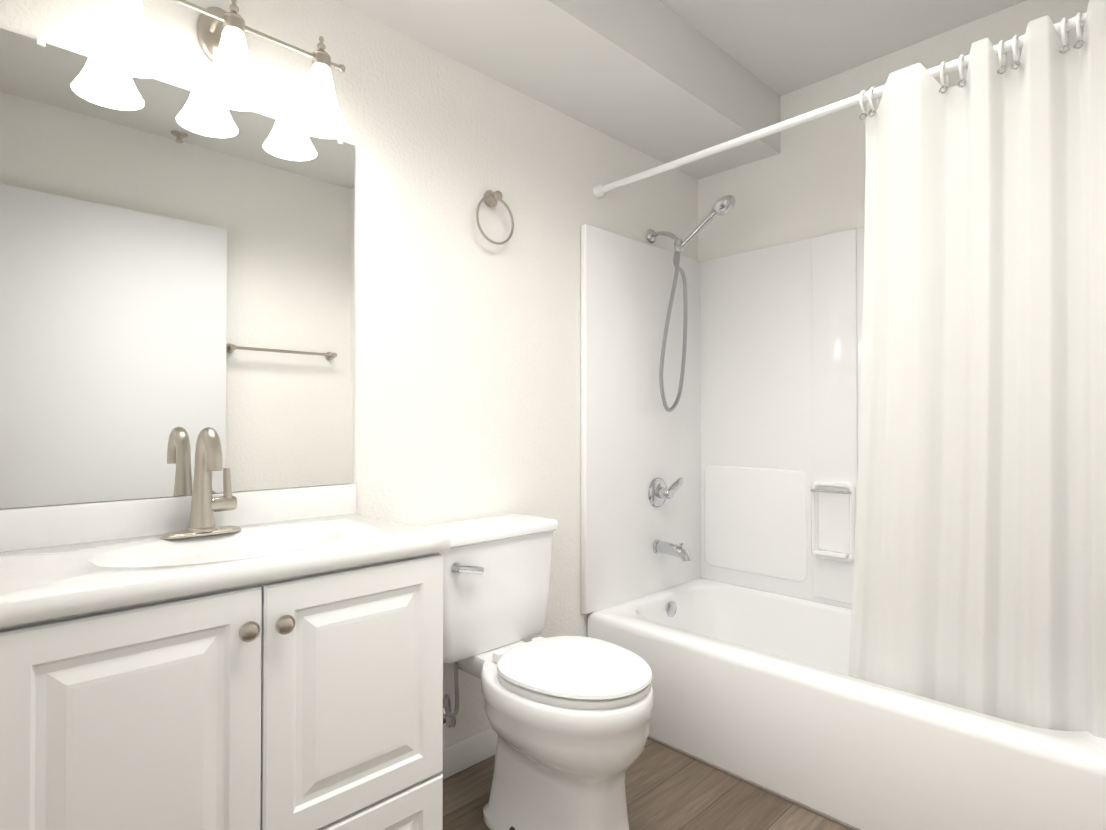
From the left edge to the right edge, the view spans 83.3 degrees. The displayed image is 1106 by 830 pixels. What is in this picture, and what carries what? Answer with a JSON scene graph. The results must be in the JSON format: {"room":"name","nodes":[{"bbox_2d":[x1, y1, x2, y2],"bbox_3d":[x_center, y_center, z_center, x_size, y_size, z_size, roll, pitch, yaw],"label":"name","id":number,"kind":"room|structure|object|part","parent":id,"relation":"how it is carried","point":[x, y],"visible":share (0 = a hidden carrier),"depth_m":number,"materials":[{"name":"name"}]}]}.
{"room":"bathroom","nodes":[
{"label":"bathroom","id":0,"kind":"room"},
{"bbox_2d":[0,0,697,746],"bbox_3d":[-0.312,-0.123,1.986,2.860,2.440,0.100,1,-1,-44],"label":"wall","id":1,"kind":"structure","parent":0,"point":[466,370],"depth_m":1.93,"materials":[{"name":"white paint"}]},
{"bbox_2d":[0,28,353,508],"bbox_3d":[-0.797,-0.280,1.434,0.720,0.922,0.008,1,-1,-44],"label":"mirror","id":2,"kind":"object","parent":1,"relation":"attached to","point":[176,270],"visible":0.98,"depth_m":1.37,"materials":[{"name":"clear glass"}]},
{"bbox_2d":[0,484,355,551],"bbox_3d":[-0.808,0.222,1.408,0.767,0.080,0.021,1,-1,-44],"label":"backsplash","id":3,"kind":"structure","parent":1,"relation":"attached to","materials":[{"name":"white stone"}]},
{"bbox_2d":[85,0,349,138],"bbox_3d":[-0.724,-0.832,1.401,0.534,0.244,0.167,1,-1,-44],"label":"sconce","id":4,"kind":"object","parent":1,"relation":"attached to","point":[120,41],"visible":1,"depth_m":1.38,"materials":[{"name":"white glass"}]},
{"bbox_3d":[-0.855,-0.786,1.249,0.134,0.148,0.134,1,-1,-44],"label":"lamp shade","id":5,"kind":"part","parent":4,"relation":"part of","materials":[{"name":"white glass"}]},
{"bbox_3d":[-0.758,-0.885,1.405,0.010,0.030,0.092,1,-1,-44],"label":"arm","id":6,"kind":"part","parent":4,"relation":"part of"},
{"bbox_3d":[-0.713,-0.784,1.389,0.134,0.148,0.134,1,-1,-44],"label":"lamp shade","id":7,"kind":"part","parent":4,"relation":"part of","materials":[{"name":"white glass"}]},
{"bbox_3d":[-0.570,-0.783,1.529,0.134,0.148,0.134,1,-1,-44],"label":"lamp shade","id":8,"kind":"part","parent":4,"relation":"part of","materials":[{"name":"white glass"}]},
{"bbox_2d":[441,727,496,778],"bbox_3d":[-0.217,1.052,1.987,0.895,0.090,0.013,1,-1,-44],"label":"baseboard","id":9,"kind":"structure","parent":1,"relation":"attached to","point":[467,752],"depth_m":1.94,"materials":[{"name":"white paint"}]},
{"bbox_2d":[476,190,513,244],"bbox_3d":[-0.186,-0.640,2.005,0.156,0.181,0.054,1,-1,-44],"label":"towel ring","id":10,"kind":"object","parent":1,"relation":"attached to","point":[490,198],"visible":1,"depth_m":2.00,"materials":[{"name":"silver metal"}]},
{"bbox_3d":[-0.186,-0.703,2.005,0.054,0.054,0.054,1,-1,-44],"label":"post","id":11,"kind":"part","parent":10,"relation":"part of","materials":[{"name":"silver metal"}]},
{"bbox_2d":[593,0,1105,738],"bbox_3d":[0.728,-0.061,1.869,0.140,1.663,1.518,1,-1,-44],"label":"shower curtain","id":12,"kind":"object","parent":1,"relation":"attached to","point":[979,578],"visible":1,"depth_m":1.52,"materials":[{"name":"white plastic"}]},
{"bbox_3d":[0.702,-0.867,1.853,0.025,0.025,1.498,1,-1,-44],"label":"rod","id":13,"kind":"part","parent":12,"relation":"part of","materials":[{"name":"white plastic"}]},
{"bbox_2d":[335,0,780,179],"bbox_3d":[-0.137,-1.226,1.821,2.660,0.240,0.400,1,-1,-44],"label":"soffit","id":14,"kind":"structure","parent":0,"point":[659,80],"depth_m":2.04,"materials":[{"name":"white paint"}]},
{"bbox_2d":[443,739,849,829],"bbox_3d":[0.370,1.118,1.275,2.860,0.060,2.050,1,-1,-44],"label":"floor","id":15,"kind":"structure","parent":0,"point":[667,788],"depth_m":1.77,"materials":[{"name":"wood"}]},
{"bbox_2d":[0,427,450,829],"bbox_3d":[-0.648,0.556,1.241,0.767,1.063,0.476,1,-1,-44],"label":"bathroom vanity","id":16,"kind":"object","parent":15,"relation":"on","point":[202,657],"visible":1,"depth_m":1.10,"materials":[{"name":"white wood"}]},
{"bbox_3d":[-0.645,0.535,0.966,0.363,0.470,0.019,1,-1,-44],"label":"door","id":17,"kind":"part","parent":16,"relation":"part of","materials":[{"name":"white wood"}]},
{"bbox_2d":[0,513,450,627],"bbox_3d":[-0.656,0.320,1.252,0.767,0.124,0.454,1,-1,-44],"label":"countertop","id":18,"kind":"structure","parent":16,"relation":"on","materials":[{"name":"white stone"}]},
{"bbox_2d":[160,427,240,538],"bbox_3d":[-0.740,0.142,1.331,0.158,0.232,0.128,1,-1,-44],"label":"faucet","id":19,"kind":"object","parent":18,"relation":"on","point":[208,450],"depth_m":1.34,"materials":[{"name":"silver metal"}]},
{"bbox_3d":[-0.518,0.367,1.058,0.034,0.034,0.029,1,-1,-44],"label":"knob","id":20,"kind":"part","parent":16,"relation":"part of","materials":[{"name":"silver metal"}]},
{"bbox_3d":[-0.475,0.369,1.100,0.034,0.034,0.029,1,-1,-44],"label":"knob","id":21,"kind":"part","parent":16,"relation":"part of","materials":[{"name":"silver metal"}]},
{"bbox_3d":[-0.378,0.538,1.227,0.376,0.470,0.019,1,-1,-44],"label":"door","id":22,"kind":"part","parent":16,"relation":"part of","materials":[{"name":"white wood"}]},
{"bbox_3d":[-0.509,0.884,1.095,0.743,0.214,0.019,1,-1,-44],"label":"drawer","id":23,"kind":"part","parent":16,"relation":"part of","materials":[{"name":"white wood"}]},
{"bbox_2d":[417,513,652,829],"bbox_3d":[-0.043,0.706,1.674,0.468,0.775,0.689,1,-1,-44],"label":"toilet","id":24,"kind":"object","parent":15,"relation":"on","point":[569,719],"visible":0.92,"depth_m":1.56,"materials":[{"name":"white ceramic"}]},
{"bbox_3d":[-0.294,0.900,1.825,0.018,0.032,0.012,1,-1,-44],"label":"supply handle","id":25,"kind":"part","parent":24,"relation":"part of","materials":[{"name":"silver metal"}]},
{"bbox_3d":[-0.221,0.416,1.668,0.078,0.035,0.023,1,-1,-44],"label":"lever arm","id":26,"kind":"part","parent":24,"relation":"part of"},
{"bbox_3d":[-0.208,0.338,1.847,0.468,0.036,0.214,1,-1,-44],"label":"tank lid","id":27,"kind":"part","parent":24,"relation":"part of","materials":[{"name":"white ceramic"}]},
{"bbox_3d":[-0.210,0.513,1.847,0.442,0.312,0.196,1,-1,-44],"label":"tank","id":28,"kind":"part","parent":24,"relation":"part of","materials":[{"name":"white ceramic"}]},
{"bbox_3d":[0.029,0.877,1.599,0.368,0.430,0.485,1,-1,-44],"label":"bowl","id":29,"kind":"part","parent":24,"relation":"part of","materials":[{"name":"white ceramic"}]},
{"bbox_3d":[0.059,0.652,1.571,0.352,0.018,0.394,1,-1,-44],"label":"seat","id":30,"kind":"part","parent":24,"relation":"part of","materials":[{"name":"white plastic"}]},
{"bbox_3d":[0.059,0.629,1.571,0.356,0.024,0.399,1,-1,-44],"label":"lid","id":31,"kind":"part","parent":24,"relation":"part of","materials":[{"name":"white plastic"}]},
{"bbox_2d":[581,195,1105,829],"bbox_3d":[0.918,0.124,2.053,0.800,1.947,1.518,1,-1,-44],"label":"bathtub","id":32,"kind":"object","parent":15,"relation":"on","point":[719,427],"visible":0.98,"depth_m":2.40,"materials":[{"name":"white plastic"}]},
{"bbox_2d":[581,224,700,613],"bbox_3d":[0.398,0.016,2.585,0.800,1.445,0.029,1,-1,-44],"label":"wall panel","id":33,"kind":"object","parent":32,"relation":"on","point":[632,447],"depth_m":2.50,"materials":[{"name":"white plastic"}]},
{"bbox_3d":[0.442,0.324,2.591,0.124,0.124,0.019,1,-1,-44],"label":"shower valve plate","id":34,"kind":"part","parent":32,"relation":"part of","materials":[{"name":"silver metal"}]},
{"bbox_3d":[0.465,-0.737,2.579,0.017,0.062,0.131,1,-1,-44],"label":"shower arm","id":35,"kind":"part","parent":32,"relation":"part of"},
{"bbox_2d":[666,601,676,616],"bbox_3d":[0.486,0.794,2.540,0.068,0.068,0.012,1,-1,-44],"label":"overflow drain","id":36,"kind":"object","parent":32,"relation":"in","point":[671,606],"depth_m":2.53,"materials":[{"name":"silver metal"}]},
{"bbox_2d":[653,539,690,561],"bbox_3d":[0.491,0.552,2.538,0.060,0.073,0.160,1,-1,-44],"label":"tub spout","id":37,"kind":"object","parent":32,"relation":"in","point":[660,547],"depth_m":2.54,"materials":[{"name":"silver metal"}]},
{"bbox_3d":[0.503,0.300,2.575,0.098,0.081,0.032,1,-1,-44],"label":"shower valve lever","id":38,"kind":"part","parent":32,"relation":"part of","materials":[{"name":"silver metal"}]},
{"bbox_3d":[0.578,-0.736,2.493,0.057,0.160,0.189,1,-1,-44],"label":"shower hand handle","id":39,"kind":"part","parent":32,"relation":"part of","materials":[{"name":"silver metal"}]},
{"bbox_3d":[1.075,0.406,2.387,0.030,0.300,0.162,1,-1,-44],"label":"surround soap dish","id":40,"kind":"part","parent":32,"relation":"part of","materials":[{"name":"white plastic"}]},
{"bbox_2d":[587,578,1105,829],"bbox_3d":[0.928,0.914,2.053,0.772,0.366,1.517,1,-1,-44],"label":"basin","id":41,"kind":"object","parent":32,"relation":"in","point":[751,683],"depth_m":1.72,"materials":[{"name":"white ceramic"}]},
{"bbox_2d":[660,0,1026,95],"bbox_3d":[0.370,-1.381,1.304,2.860,0.060,2.050,1,-1,-44],"label":"ceiling","id":42,"kind":"structure","parent":0,"point":[781,47],"depth_m":2.16,"materials":[{"name":"white paint"}]},
{"bbox_2d":[698,0,1088,261],"bbox_3d":[1.391,-0.121,2.220,0.100,2.440,1.950,1,-1,-44],"label":"wall","id":43,"kind":"structure","parent":0,"point":[808,182],"depth_m":2.48,"materials":[{"name":"white paint"}]}
]}

